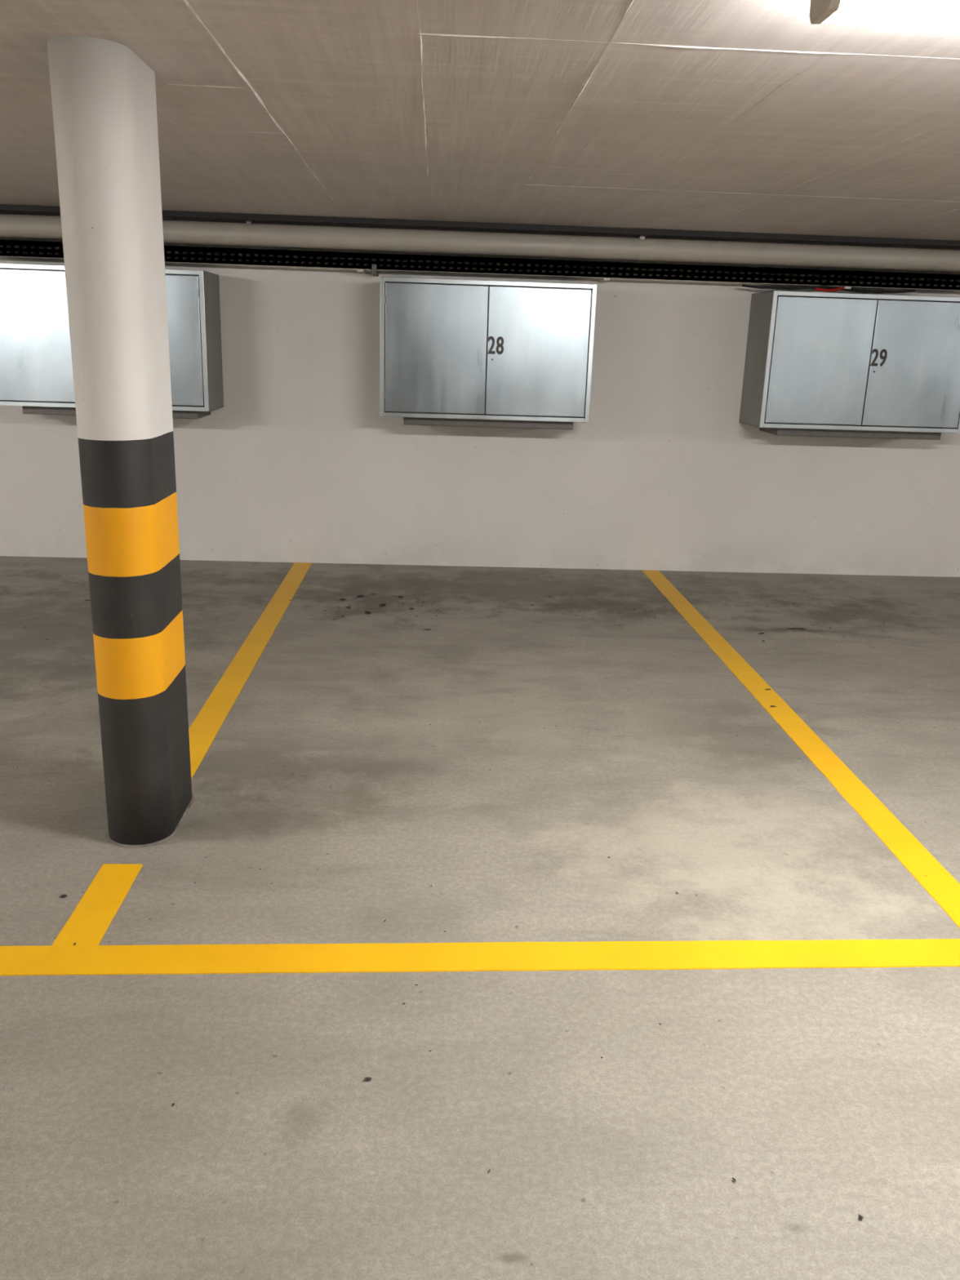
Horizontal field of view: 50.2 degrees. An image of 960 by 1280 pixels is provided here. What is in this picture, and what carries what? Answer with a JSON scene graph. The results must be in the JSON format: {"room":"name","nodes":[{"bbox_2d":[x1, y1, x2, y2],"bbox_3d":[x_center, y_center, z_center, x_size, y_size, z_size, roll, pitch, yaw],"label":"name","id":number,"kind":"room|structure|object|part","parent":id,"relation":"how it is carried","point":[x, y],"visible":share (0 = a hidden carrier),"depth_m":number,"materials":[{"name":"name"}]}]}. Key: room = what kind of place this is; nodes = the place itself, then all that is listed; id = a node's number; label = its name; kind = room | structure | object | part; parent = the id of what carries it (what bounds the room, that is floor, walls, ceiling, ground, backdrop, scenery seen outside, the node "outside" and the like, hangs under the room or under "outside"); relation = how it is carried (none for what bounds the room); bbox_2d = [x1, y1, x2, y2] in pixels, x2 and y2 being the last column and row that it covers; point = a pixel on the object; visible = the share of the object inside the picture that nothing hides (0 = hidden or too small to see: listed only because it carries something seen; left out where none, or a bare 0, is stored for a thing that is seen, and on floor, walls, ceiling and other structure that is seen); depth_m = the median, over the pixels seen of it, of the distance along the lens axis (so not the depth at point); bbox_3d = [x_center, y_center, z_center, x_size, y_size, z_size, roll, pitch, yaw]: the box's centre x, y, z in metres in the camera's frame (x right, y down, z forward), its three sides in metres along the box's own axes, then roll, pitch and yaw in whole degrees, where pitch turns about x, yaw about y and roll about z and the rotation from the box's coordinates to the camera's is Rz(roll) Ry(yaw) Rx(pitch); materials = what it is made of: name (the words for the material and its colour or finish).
{"room":"parking garage","nodes":[
{"label":"parking garage","id":0,"kind":"room"},
{"bbox_2d":[0,555,959,1279],"bbox_3d":[0.233,1.845,-0.353,25.900,0.206,16.667,1,16,-3],"label":"floor","id":1,"kind":"structure","parent":0,"point":[829,1097],"depth_m":2.84,"materials":[{"name":"concrete"}]},
{"bbox_2d":[47,35,191,844],"bbox_3d":[-1.066,-0.500,3.128,0.208,2.277,0.442,1,16,-3],"label":"column","id":2,"kind":"structure","parent":1,"relation":"on","point":[104,94],"depth_m":2.93,"materials":[{"name":"paint"}]},
{"bbox_2d":[106,793,194,848],"bbox_3d":[-1.101,0.588,3.445,0.223,0.007,0.454,1,16,-3],"label":"fillet","id":3,"kind":"object","parent":1,"relation":"on","point":[170,837],"visible":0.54,"depth_m":3.27,"materials":[{"name":"grey concrete"}]},
{"bbox_2d":[0,562,959,976],"bbox_3d":[0.013,0.201,4.908,24.903,0.003,5.216,1,16,-3],"label":"parking lines","id":4,"kind":"object","parent":1,"relation":"on","point":[91,917],"visible":0.96,"depth_m":2.77,"materials":[{"name":"yellow paint"}]},
{"bbox_2d":[0,0,959,247],"bbox_3d":[0.311,-0.553,-1.053,25.900,0.250,16.666,1,16,-3],"label":"ceiling","id":5,"kind":"structure","parent":0,"point":[341,79],"depth_m":3.28,"materials":[{"name":"concrete"}]},
{"bbox_2d":[0,204,959,246],"bbox_3d":[-0.014,-2.627,6.578,25.480,0.059,0.373,1,16,-3],"label":"cable conduit","id":6,"kind":"object","parent":5,"relation":"attached to","point":[2,206],"visible":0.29,"depth_m":6.41,"materials":[{"name":"grey metal"}]},
{"bbox_2d":[0,213,959,271],"bbox_3d":[-0.017,-2.578,6.614,25.480,0.174,0.140,1,16,-3],"label":"drain pipe","id":7,"kind":"object","parent":5,"relation":"attached to","point":[29,226],"visible":0.86,"depth_m":6.58,"materials":[{"name":"beige paint"}]},
{"bbox_2d":[0,0,959,231],"bbox_3d":[-0.072,-1.675,3.209,6.900,0.006,6.100,1,16,-3],"label":"ridges","id":8,"kind":"object","parent":5,"relation":"attached to","point":[186,2],"visible":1,"depth_m":2.77,"materials":[{"name":"grey concrete"}]},
{"bbox_2d":[809,0,959,29],"bbox_3d":[1.420,-1.218,1.976,1.550,0.097,0.128,1,16,-3],"label":"lamp","id":9,"kind":"object","parent":5,"relation":"attached to","point":[932,14],"visible":1,"depth_m":1.93,"materials":[{"name":"white plastic"}]},
{"bbox_2d":[0,210,959,577],"bbox_3d":[-0.062,-1.654,7.195,25.900,2.277,0.200,1,16,-3],"label":"wall","id":10,"kind":"structure","parent":0,"point":[300,462],"depth_m":7.22,"materials":[{"name":"paint"}]},
{"bbox_2d":[0,262,223,418],"bbox_3d":[-2.414,-1.927,6.658,1.360,0.909,0.485,1,16,-3],"label":"storage cabinet","id":11,"kind":"object","parent":10,"relation":"attached to","point":[36,366],"visible":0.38,"depth_m":6.44,"materials":[{"name":"metal"}]},
{"bbox_3d":[-2.729,-1.896,6.418,0.644,0.788,0.020,1,16,-3],"label":"door","id":12,"kind":"part","parent":11,"relation":"part of","materials":[{"name":"silver metal"}]},
{"bbox_3d":[-2.400,-1.530,6.825,1.120,0.055,0.389,1,16,-3],"label":"support rail","id":13,"kind":"part","parent":11,"relation":"part of","materials":[{"name":"metal"}]},
{"bbox_3d":[-2.080,-1.884,6.449,0.644,0.788,0.020,1,16,-3],"label":"door","id":14,"kind":"part","parent":11,"relation":"part of","materials":[{"name":"silver metal"}]},
{"bbox_2d":[0,239,959,293],"bbox_3d":[0.736,-2.414,6.757,14.024,0.140,0.272,1,16,-3],"label":"cable tray","id":15,"kind":"object","parent":10,"relation":"attached to","point":[858,284],"visible":0.88,"depth_m":6.66,"materials":[{"name":"metal"}]},
{"bbox_2d":[379,276,596,429],"bbox_3d":[0.035,-1.881,6.774,1.360,0.909,0.485,1,16,-3],"label":"storage cabinet","id":16,"kind":"object","parent":10,"relation":"attached to","point":[454,352],"visible":1,"depth_m":6.54,"materials":[{"name":"metal"}]},
{"bbox_3d":[-0.280,-1.850,6.535,0.644,0.788,0.020,1,16,-3],"label":"door","id":17,"kind":"part","parent":16,"relation":"part of","materials":[{"name":"silver metal"}]},
{"bbox_3d":[0.049,-1.484,6.941,1.120,0.055,0.389,1,16,-3],"label":"support rail","id":18,"kind":"part","parent":16,"relation":"part of","materials":[{"name":"metal"}]},
{"bbox_3d":[0.369,-1.838,6.566,0.644,0.788,0.020,1,16,-3],"label":"door","id":19,"kind":"part","parent":16,"relation":"part of","materials":[{"name":"silver metal"}]},
{"bbox_2d":[738,290,959,439],"bbox_3d":[2.521,-1.835,6.893,1.360,0.909,0.485,1,16,-3],"label":"storage cabinet","id":20,"kind":"object","parent":10,"relation":"attached to","point":[817,364],"visible":1,"depth_m":6.67,"materials":[{"name":"metal"}]},
{"bbox_3d":[2.207,-1.804,6.654,0.644,0.788,0.020,1,16,-3],"label":"door","id":21,"kind":"part","parent":20,"relation":"part of","materials":[{"name":"silver metal"}]},
{"bbox_3d":[2.536,-1.438,7.060,1.120,0.055,0.389,1,16,-3],"label":"support rail","id":22,"kind":"part","parent":20,"relation":"part of","materials":[{"name":"metal"}]},
{"bbox_3d":[2.856,-1.792,6.685,0.644,0.788,0.020,1,16,-3],"label":"door","id":23,"kind":"part","parent":20,"relation":"part of","materials":[{"name":"silver metal"}]}
]}

